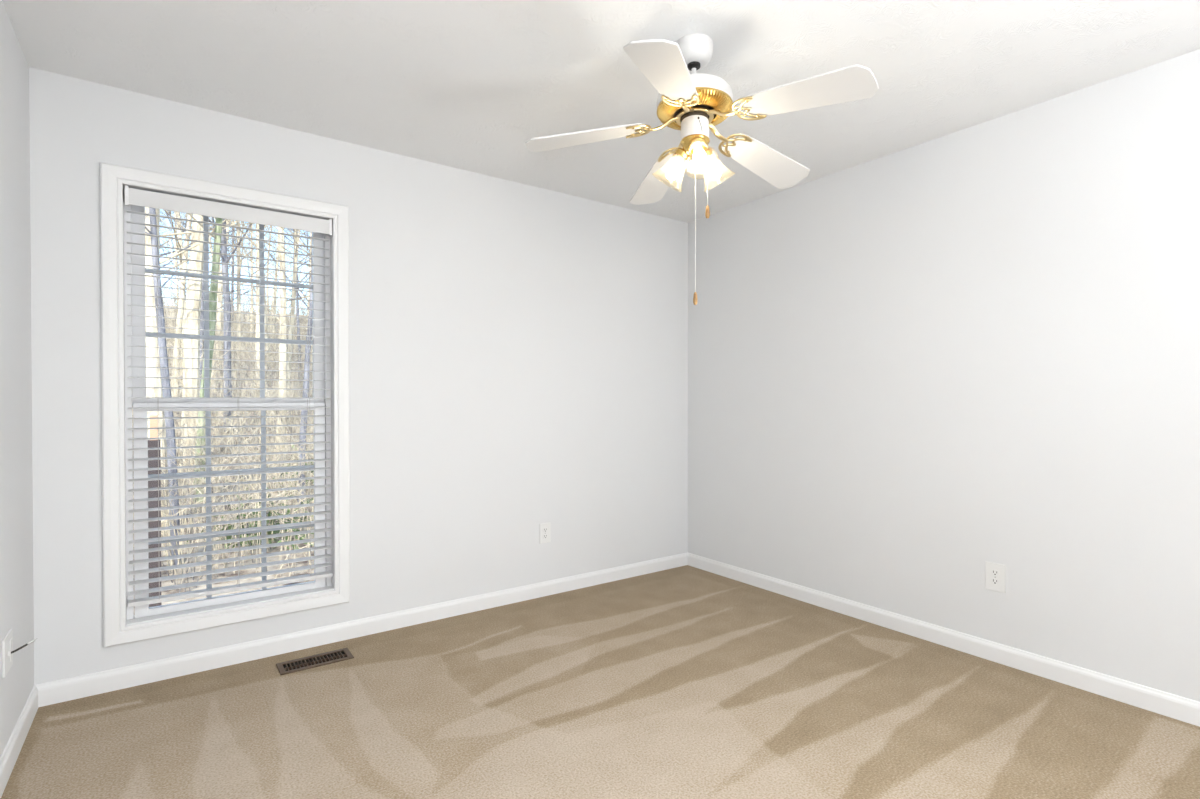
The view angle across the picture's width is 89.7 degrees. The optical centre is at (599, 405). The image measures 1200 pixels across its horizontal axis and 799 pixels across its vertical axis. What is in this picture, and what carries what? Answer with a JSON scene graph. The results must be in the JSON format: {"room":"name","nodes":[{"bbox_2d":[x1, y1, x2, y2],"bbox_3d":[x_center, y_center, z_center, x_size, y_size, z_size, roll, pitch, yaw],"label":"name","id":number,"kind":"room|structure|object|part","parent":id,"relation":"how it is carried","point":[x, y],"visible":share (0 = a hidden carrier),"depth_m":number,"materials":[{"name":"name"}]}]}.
{"room":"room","nodes":[
{"label":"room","id":0,"kind":"room"},
{"bbox_2d":[0,0,33,757],"bbox_3d":[-0.884,0.052,0.391,0.150,2.640,4.600,0,1,-36],"label":"wall","id":1,"kind":"structure","parent":0,"point":[16,469],"depth_m":2.04,"materials":[{"name":"white paint"}]},
{"bbox_2d":[2,629,12,677],"bbox_3d":[-1.877,0.784,1.916,0.012,0.116,0.120,0,1,-36],"label":"cable plate","id":2,"kind":"object","parent":1,"relation":"attached to","point":[7,643],"visible":1,"depth_m":1.90,"materials":[{"name":"white plastic"}]},
{"bbox_2d":[11,638,37,653],"bbox_3d":[-1.850,0.771,1.933,0.008,0.033,0.071,0,1,40],"label":"coaxial cable","id":3,"kind":"object","parent":2,"relation":"attached to","point":[33,640],"visible":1,"depth_m":1.93,"materials":[{"name":"white plastic"}]},
{"bbox_2d":[0,685,38,798],"bbox_3d":[-0.818,1.129,0.449,0.013,0.085,4.600,0,1,-36],"label":"baseboard","id":4,"kind":"structure","parent":1,"relation":"attached to","point":[8,759],"depth_m":2.00,"materials":[{"name":"white paint"}]},
{"bbox_2d":[29,67,687,684],"bbox_3d":[-0.814,0.025,3.368,3.743,2.640,0.150,0,1,-36],"label":"wall","id":5,"kind":"structure","parent":0,"point":[518,352],"depth_m":3.20,"materials":[{"name":"white paint"}]},
{"bbox_2d":[100,162,349,647],"bbox_3d":[-1.651,-0.003,2.742,0.939,1.942,0.148,0,1,-36],"label":"window","id":6,"kind":"structure","parent":5,"relation":"in","point":[122,624],"depth_m":2.65,"materials":[{"name":"white paint"}]},
{"bbox_3d":[-1.683,-0.451,2.783,0.795,0.902,0.026,0,1,-36],"label":"sash frame","id":7,"kind":"part","parent":6,"relation":"part of","materials":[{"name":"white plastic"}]},
{"bbox_2d":[125,185,332,606],"bbox_3d":[-1.634,-0.031,2.720,0.789,1.736,0.070,0,1,-36],"label":"window blind","id":8,"kind":"object","parent":6,"relation":"attached to","point":[137,197],"visible":1,"depth_m":2.69,"materials":[{"name":"white plastic"}]},
{"bbox_3d":[-1.874,-0.010,2.557,0.002,1.655,0.054,0,1,-36],"label":"ladder cord","id":9,"kind":"part","parent":8,"relation":"part of","materials":[{"name":"white fabric"}]},
{"bbox_3d":[-1.638,0.824,2.734,0.789,0.026,0.052,0,1,-36],"label":"rail","id":10,"kind":"part","parent":8,"relation":"part of","materials":[{"name":"white plastic"}]},
{"bbox_3d":[-1.636,-0.012,2.729,0.002,1.655,0.054,0,1,-36],"label":"ladder cord","id":11,"kind":"part","parent":8,"relation":"part of","materials":[{"name":"white fabric"}]},
{"bbox_3d":[-1.399,-0.013,2.899,0.002,1.655,0.054,0,1,-36],"label":"ladder cord","id":12,"kind":"part","parent":8,"relation":"part of","materials":[{"name":"white fabric"}]},
{"bbox_3d":[-1.664,0.441,2.765,0.747,0.911,0.026,0,1,-36],"label":"sash frame","id":13,"kind":"part","parent":6,"relation":"part of","materials":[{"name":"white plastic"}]},
{"bbox_3d":[-1.636,0.896,2.729,0.799,0.007,0.060,0,1,-36],"label":"sill","id":14,"kind":"part","parent":6,"relation":"part of","materials":[{"name":"white paint"}]},
{"bbox_2d":[36,553,687,706],"bbox_3d":[-0.766,1.103,3.312,3.443,0.085,0.013,0,1,-36],"label":"baseboard","id":15,"kind":"structure","parent":5,"relation":"attached to","point":[58,691],"depth_m":2.88,"materials":[{"name":"white paint"}]},
{"bbox_2d":[540,523,549,543],"bbox_3d":[-0.330,0.765,3.626,0.074,0.120,0.008,0,1,-36],"label":"wall outlet","id":16,"kind":"object","parent":5,"relation":"attached to","point":[544,527],"visible":1,"depth_m":3.62,"materials":[{"name":"white plastic"}]},
{"bbox_2d":[1,565,1199,798],"bbox_3d":[0.574,1.162,1.451,3.443,0.001,4.600,0,1,-36],"label":"floor","id":17,"kind":"structure","parent":0,"point":[683,682],"depth_m":2.22,"materials":[{"name":"carpet"}]},
{"bbox_2d":[276,648,353,674],"bbox_3d":[-1.280,1.208,2.715,0.299,0.126,0.130,0,1,-36],"label":"floor vent","id":18,"kind":"object","parent":17,"relation":"in","point":[317,660],"visible":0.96,"depth_m":2.71,"materials":[{"name":"brown metal"}]},
{"bbox_2d":[2,0,1199,222],"bbox_3d":[0.574,-1.353,1.428,3.743,0.150,4.900,0,1,-36],"label":"ceiling","id":19,"kind":"structure","parent":0,"point":[460,84],"depth_m":2.27,"materials":[{"name":"white paint"}]},
{"bbox_2d":[525,33,878,304],"bbox_3d":[0.373,-0.822,2.154,1.122,0.924,1.155,0,1,-36],"label":"ceiling fan","id":20,"kind":"object","parent":19,"relation":"hanging from","point":[694,103],"visible":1,"depth_m":2.09,"materials":[{"name":"white metal"}]},
{"bbox_3d":[-0.055,-0.958,2.154,0.415,0.078,0.153,0,1,2],"label":"blade","id":21,"kind":"part","parent":20,"relation":"part of","materials":[{"name":"white wood"}]},
{"bbox_3d":[0.246,-0.947,2.520,0.152,0.097,0.413,0,1,-14],"label":"blade","id":22,"kind":"part","parent":20,"relation":"part of","materials":[{"name":"white wood"}]},
{"bbox_3d":[0.198,-0.974,1.772,0.153,0.060,0.418,0,1,21],"label":"blade","id":23,"kind":"part","parent":20,"relation":"part of","materials":[{"name":"white wood"}]},
{"bbox_3d":[0.265,-0.848,2.175,0.044,0.067,0.055,0,1,-36],"label":"light bulb","id":24,"kind":"part","parent":20,"relation":"part of","materials":[{"name":"white glass"}]},
{"bbox_2d":[676,155,684,163],"bbox_3d":[0.291,-0.889,2.162,0.042,0.045,0.029,0,1,27],"label":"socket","id":25,"kind":"object","parent":20,"relation":"attached to","point":[680,159],"depth_m":2.15,"materials":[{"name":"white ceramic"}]},
{"bbox_3d":[0.339,-0.643,2.144,0.003,0.476,0.003,0,1,-36],"label":"pull chain","id":26,"kind":"part","parent":20,"relation":"part of","materials":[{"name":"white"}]},
{"bbox_2d":[693,141,701,150],"bbox_3d":[0.337,-0.892,2.083,0.029,0.045,0.043,0,1,-1],"label":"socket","id":27,"kind":"object","parent":20,"relation":"attached to","point":[697,145],"depth_m":2.07,"materials":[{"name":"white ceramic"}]},
{"bbox_3d":[0.337,-0.854,2.051,0.049,0.065,0.055,0,1,-36],"label":"light bulb","id":28,"kind":"part","parent":20,"relation":"part of","materials":[{"name":"white glass"}]},
{"bbox_3d":[0.381,-0.821,2.138,0.003,0.220,0.003,0,1,-36],"label":"pull chain","id":29,"kind":"part","parent":20,"relation":"part of","materials":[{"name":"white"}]},
{"bbox_2d":[704,155,711,163],"bbox_3d":[0.383,-0.889,2.162,0.042,0.045,0.031,0,1,-36],"label":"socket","id":30,"kind":"object","parent":20,"relation":"attached to","point":[708,160],"depth_m":2.15,"materials":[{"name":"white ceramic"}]},
{"bbox_3d":[0.409,-0.850,2.175,0.058,0.066,0.042,0,1,-36],"label":"light bulb","id":31,"kind":"part","parent":20,"relation":"part of","materials":[{"name":"white glass"}]},
{"bbox_3d":[0.651,-0.956,2.372,0.416,0.092,0.151,0,1,-36],"label":"blade","id":32,"kind":"part","parent":20,"relation":"part of","materials":[{"name":"white wood"}]},
{"bbox_3d":[0.641,-0.973,1.892,0.417,0.069,0.151,0,1,39],"label":"blade","id":33,"kind":"part","parent":20,"relation":"part of","materials":[{"name":"white wood"}]},
{"bbox_2d":[688,49,1199,701],"bbox_3d":[2.032,0.033,2.490,0.150,2.640,4.600,0,1,-36],"label":"wall","id":34,"kind":"structure","parent":0,"point":[911,370],"depth_m":2.75,"materials":[{"name":"white paint"}]},
{"bbox_2d":[688,553,1199,726],"bbox_3d":[1.966,1.111,2.452,0.013,0.085,4.600,0,1,-36],"label":"baseboard","id":35,"kind":"structure","parent":34,"relation":"attached to","point":[1167,704],"depth_m":2.74,"materials":[{"name":"white paint"}]},
{"bbox_2d":[985,561,1005,592],"bbox_3d":[1.778,0.771,2.713,0.008,0.126,0.082,0,1,-36],"label":"wall outlet","id":36,"kind":"object","parent":34,"relation":"attached to","point":[995,573],"visible":1,"depth_m":2.71,"materials":[{"name":"white plastic"}]},
{"bbox_2d":[991,578,998,584],"bbox_3d":[1.776,0.790,2.712,0.003,0.027,0.034,0,1,-36],"label":"receptacle","id":37,"kind":"object","parent":36,"relation":"attached to","point":[994,581],"depth_m":2.71,"materials":[{"name":"grey plastic"}]},
{"bbox_2d":[991,570,998,575],"bbox_3d":[1.776,0.751,2.711,0.003,0.027,0.034,0,1,-36],"label":"receptacle","id":38,"kind":"object","parent":36,"relation":"attached to","point":[993,572],"depth_m":2.71,"materials":[{"name":"grey plastic"}]},
{"label":"outside","id":39,"kind":"structure","parent":0,"visible":0},
{"bbox_2d":[132,305,313,604],"bbox_3d":[-11.180,-3.400,34.386,96.000,10.950,62.340,0,1,-36],"label":"ground","id":40,"kind":"structure","parent":39,"point":[200,548],"depth_m":9.93,"materials":[{"name":"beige plant"}]},
{"bbox_2d":[148,416,161,606],"bbox_3d":[-3.648,1.181,4.943,0.084,2.200,0.090,0,1,-36],"label":"wooden post","id":41,"kind":"object","parent":40,"relation":"on","point":[153,422],"visible":0.54,"depth_m":4.90,"materials":[{"name":"grey"}]},
{"bbox_3d":[-3.647,0.181,4.934,0.055,0.200,0.060,0,1,-36],"label":"post","id":42,"kind":"part","parent":41,"relation":"part of","materials":[{"name":"beige wood"}]},
{"bbox_2d":[145,207,168,533],"bbox_3d":[-6.986,-4.273,9.482,5.014,12.992,4.739,0,1,-36],"label":"bare tree","id":43,"kind":"object","parent":40,"relation":"on","point":[150,301],"visible":0.02,"depth_m":9.66,"materials":[{"name":"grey plant"}]},
{"bbox_2d":[145,208,180,564],"bbox_3d":[-6.198,-2.311,7.730,2.172,9.193,4.003,0,1,-36],"label":"bare tree","id":44,"kind":"object","parent":40,"relation":"on","point":[153,230],"visible":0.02,"depth_m":8.22,"materials":[{"name":"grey plant"}]},
{"bbox_2d":[164,210,186,372],"bbox_3d":[-15.996,-9.180,22.327,6.726,16.202,7.856,0,1,-36],"label":"bare tree","id":45,"kind":"object","parent":40,"relation":"on","point":[180,242],"visible":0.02,"depth_m":23.05,"materials":[{"name":"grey plant"}]},
{"bbox_2d":[162,210,192,396],"bbox_3d":[-13.564,-7.822,19.050,6.750,15.342,4.438,0,1,-36],"label":"bare tree","id":46,"kind":"object","parent":40,"relation":"on","point":[181,293],"visible":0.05,"depth_m":19.79,"materials":[{"name":"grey plant"}]},
{"bbox_2d":[161,212,209,300],"bbox_3d":[-27.607,-13.698,39.741,6.533,16.712,9.234,0,1,-36],"label":"bare tree","id":47,"kind":"object","parent":40,"relation":"on","point":[174,212],"visible":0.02,"depth_m":40.18,"materials":[{"name":"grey plant"}]},
{"bbox_2d":[160,219,211,342],"bbox_3d":[-20.606,-8.189,27.115,4.147,12.462,5.266,0,1,17],"label":"bare tree","id":48,"kind":"object","parent":40,"relation":"on","point":[161,219],"visible":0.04,"depth_m":27.37,"materials":[{"name":"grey plant"}]},
{"bbox_2d":[161,213,210,245],"bbox_3d":[-21.995,-10.600,30.485,8.704,15.490,6.111,0,1,27],"label":"bare tree","id":49,"kind":"object","parent":40,"relation":"on","point":[182,213],"visible":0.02,"depth_m":30.44,"materials":[{"name":"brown plant"}]},
{"bbox_2d":[180,214,203,465],"bbox_3d":[-9.230,-6.255,13.080,5.074,15.353,5.106,0,1,-36],"label":"bare tree","id":50,"kind":"object","parent":40,"relation":"on","point":[197,285],"visible":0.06,"depth_m":13.25,"materials":[{"name":"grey plant"}]},
{"bbox_2d":[160,211,247,255],"bbox_3d":[-13.048,-7.131,16.248,6.935,15.551,9.227,0,1,-19],"label":"bare tree","id":51,"kind":"object","parent":40,"relation":"on","point":[163,254],"visible":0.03,"depth_m":17.60,"materials":[{"name":"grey plant"}]},
{"bbox_2d":[160,214,248,265],"bbox_3d":[-16.727,-7.429,23.051,6.361,12.307,4.899,0,1,-36],"label":"bare tree","id":52,"kind":"object","parent":40,"relation":"on","point":[185,214],"visible":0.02,"depth_m":23.50,"materials":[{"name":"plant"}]},
{"bbox_2d":[187,213,222,501],"bbox_3d":[-7.128,-3.498,11.578,4.183,10.750,2.943,0,1,-9],"label":"bare tree","id":53,"kind":"object","parent":40,"relation":"on","point":[218,229],"visible":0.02,"depth_m":11.42,"materials":[{"name":"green plant"}]},
{"bbox_2d":[162,210,255,358],"bbox_3d":[-20.155,-9.255,27.995,8.688,14.223,3.427,0,1,-10],"label":"bare tree","id":54,"kind":"object","parent":40,"relation":"on","point":[168,210],"visible":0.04,"depth_m":28.84,"materials":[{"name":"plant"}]},
{"bbox_2d":[172,211,255,370],"bbox_3d":[-15.885,-8.772,25.099,6.298,14.951,6.770,0,1,-36],"label":"bare tree","id":55,"kind":"object","parent":40,"relation":"on","point":[220,297],"visible":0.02,"depth_m":24.60,"materials":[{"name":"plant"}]},
{"bbox_2d":[160,210,268,274],"bbox_3d":[-8.719,-5.732,11.832,7.447,14.759,5.831,0,1,-36],"label":"bare tree","id":56,"kind":"object","parent":40,"relation":"on","point":[213,229],"visible":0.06,"depth_m":12.54,"materials":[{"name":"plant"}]},
{"bbox_2d":[161,226,274,346],"bbox_3d":[-20.631,-9.766,31.293,8.811,13.705,7.212,0,1,4],"label":"bare tree","id":57,"kind":"object","parent":40,"relation":"on","point":[211,248],"visible":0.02,"depth_m":31.10,"materials":[{"name":"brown plant"}]},
{"bbox_2d":[132,267,313,592],"bbox_3d":[-13.084,-3.649,26.427,22.965,11.458,42.802,0,1,-36],"label":"brush","id":58,"kind":"object","parent":40,"relation":"on","point":[232,459],"visible":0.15,"depth_m":11.60,"materials":[{"name":"plant"}]},
{"bbox_2d":[160,210,291,386],"bbox_3d":[-11.886,-5.532,17.671,4.168,11.904,5.238,0,1,19],"label":"bare tree","id":59,"kind":"object","parent":40,"relation":"on","point":[202,296],"visible":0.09,"depth_m":17.66,"materials":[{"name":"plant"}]},
{"bbox_2d":[161,220,292,392],"bbox_3d":[-13.636,-6.927,21.241,5.196,13.092,5.384,0,1,-3],"label":"bare tree","id":60,"kind":"object","parent":40,"relation":"on","point":[213,361],"visible":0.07,"depth_m":21.18,"materials":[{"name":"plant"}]},
{"bbox_2d":[184,222,272,342],"bbox_3d":[-19.765,-10.889,33.416,8.211,14.845,7.490,0,1,-36],"label":"bare tree","id":61,"kind":"object","parent":40,"relation":"on","point":[251,308],"visible":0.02,"depth_m":33.91,"materials":[{"name":"green plant"}]},
{"bbox_2d":[209,217,251,433],"bbox_3d":[-9.145,-7.170,15.371,8.285,16.016,6.805,0,1,-36],"label":"bare tree","id":62,"kind":"object","parent":40,"relation":"on","point":[224,258],"visible":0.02,"depth_m":16.22,"materials":[{"name":"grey plant"}]},
{"bbox_2d":[209,227,271,386],"bbox_3d":[-14.267,-8.600,23.700,8.372,15.975,6.120,0,1,0],"label":"bare tree","id":63,"kind":"object","parent":40,"relation":"on","point":[265,308],"visible":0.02,"depth_m":22.96,"materials":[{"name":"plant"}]},
{"bbox_2d":[227,219,269,397],"bbox_3d":[-10.551,-8.492,18.813,9.045,17.015,8.331,0,1,39],"label":"bare tree","id":64,"kind":"object","parent":40,"relation":"on","point":[256,245],"visible":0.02,"depth_m":20.16,"materials":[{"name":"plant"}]},
{"bbox_2d":[184,481,313,549],"bbox_3d":[-5.232,1.683,9.355,1.863,1.090,1.793,0,1,14],"label":"bush","id":65,"kind":"object","parent":40,"relation":"on","point":[269,513],"visible":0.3,"depth_m":9.34,"materials":[{"name":"green plant"}]},
{"bbox_2d":[209,228,288,321],"bbox_3d":[-23.994,-13.079,39.880,5.365,16.429,7.177,0,1,20],"label":"bare tree","id":66,"kind":"object","parent":40,"relation":"on","point":[232,295],"visible":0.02,"depth_m":40.29,"materials":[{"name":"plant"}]},
{"bbox_2d":[209,217,292,367],"bbox_3d":[-14.591,-9.170,25.380,7.010,15.444,5.534,0,1,19],"label":"bare tree","id":67,"kind":"object","parent":40,"relation":"on","point":[240,259],"visible":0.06,"depth_m":25.86,"materials":[{"name":"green plant"}]},
{"bbox_2d":[211,218,310,382],"bbox_3d":[-12.456,-7.118,24.145,6.131,12.536,7.085,0,1,-36],"label":"bare tree","id":68,"kind":"object","parent":40,"relation":"on","point":[297,296],"visible":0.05,"depth_m":24.51,"materials":[{"name":"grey plant"}]},
{"bbox_2d":[234,222,287,362],"bbox_3d":[-16.057,-8.510,29.599,4.929,13.038,5.311,0,1,-29],"label":"bare tree","id":69,"kind":"object","parent":40,"relation":"on","point":[277,258],"visible":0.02,"depth_m":29.32,"materials":[{"name":"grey plant"}]},
{"bbox_2d":[234,223,289,328],"bbox_3d":[-24.209,-11.381,43.761,5.472,11.933,7.209,0,1,23],"label":"bare tree","id":70,"kind":"object","parent":40,"relation":"on","point":[268,256],"visible":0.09,"depth_m":43.20,"materials":[{"name":"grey plant"}]},
{"bbox_2d":[215,221,309,451],"bbox_3d":[-7.886,-5.035,15.692,4.273,12.574,4.214,0,1,-36],"label":"bare tree","id":71,"kind":"object","parent":40,"relation":"on","point":[283,302],"visible":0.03,"depth_m":15.32,"materials":[{"name":"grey plant"}]},
{"bbox_2d":[226,220,310,303],"bbox_3d":[-9.851,-6.036,18.533,7.410,12.800,5.760,0,1,39],"label":"bare tree","id":72,"kind":"object","parent":40,"relation":"on","point":[230,220],"visible":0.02,"depth_m":17.98,"materials":[{"name":"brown plant"}]},
{"bbox_2d":[244,225,310,297],"bbox_3d":[-16.592,-8.193,31.756,6.059,11.309,4.365,0,1,16],"label":"bare tree","id":73,"kind":"object","parent":40,"relation":"on","point":[252,225],"visible":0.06,"depth_m":31.34,"materials":[{"name":"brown plant"}]},
{"bbox_2d":[245,231,310,338],"bbox_3d":[-18.602,-10.903,36.916,7.980,14.167,5.147,0,1,-6],"label":"bare tree","id":74,"kind":"object","parent":40,"relation":"on","point":[298,231],"visible":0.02,"depth_m":37.04,"materials":[{"name":"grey plant"}]},
{"bbox_2d":[268,228,306,334],"bbox_3d":[-20.320,-11.413,38.073,4.989,14.601,5.086,0,1,-36],"label":"bare tree","id":75,"kind":"object","parent":40,"relation":"on","point":[277,228],"visible":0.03,"depth_m":38.15,"materials":[{"name":"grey plant"}]},
{"bbox_2d":[265,227,310,281],"bbox_3d":[-14.462,-9.107,33.794,8.311,12.540,5.833,0,1,-36],"label":"bare tree","id":76,"kind":"object","parent":40,"relation":"on","point":[276,227],"visible":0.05,"depth_m":32.82,"materials":[{"name":"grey plant"}]},
{"bbox_2d":[265,225,312,507],"bbox_3d":[-4.791,-1.516,11.645,3.043,7.110,2.349,0,1,23],"label":"bare tree","id":77,"kind":"object","parent":40,"relation":"on","point":[304,395],"visible":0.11,"depth_m":11.51,"materials":[{"name":"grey plant"}]},
{"bbox_2d":[267,226,311,261],"bbox_3d":[-6.603,-4.336,14.909,4.097,11.534,5.552,0,1,-15],"label":"bare tree","id":78,"kind":"object","parent":40,"relation":"on","point":[301,248],"visible":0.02,"depth_m":14.55,"materials":[{"name":"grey plant"}]},
{"bbox_2d":[271,445,313,494],"bbox_3d":[-5.813,1.282,12.487,1.768,1.025,1.770,0,1,21],"label":"bush","id":79,"kind":"object","parent":40,"relation":"on","point":[293,445],"visible":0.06,"depth_m":12.17,"materials":[{"name":"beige plant"}]},
{"bbox_2d":[287,229,310,421],"bbox_3d":[-8.802,-6.841,18.128,4.675,14.870,8.467,0,1,18],"label":"bare tree","id":80,"kind":"object","parent":40,"relation":"on","point":[293,294],"visible":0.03,"depth_m":18.05,"materials":[{"name":"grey plant"}]},
{"bbox_2d":[291,231,311,332],"bbox_3d":[-20.644,-13.397,44.878,5.084,16.554,8.455,0,1,12],"label":"bare tree","id":81,"kind":"object","parent":40,"relation":"on","point":[291,231],"visible":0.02,"depth_m":43.95,"materials":[{"name":"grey plant"}]}
]}

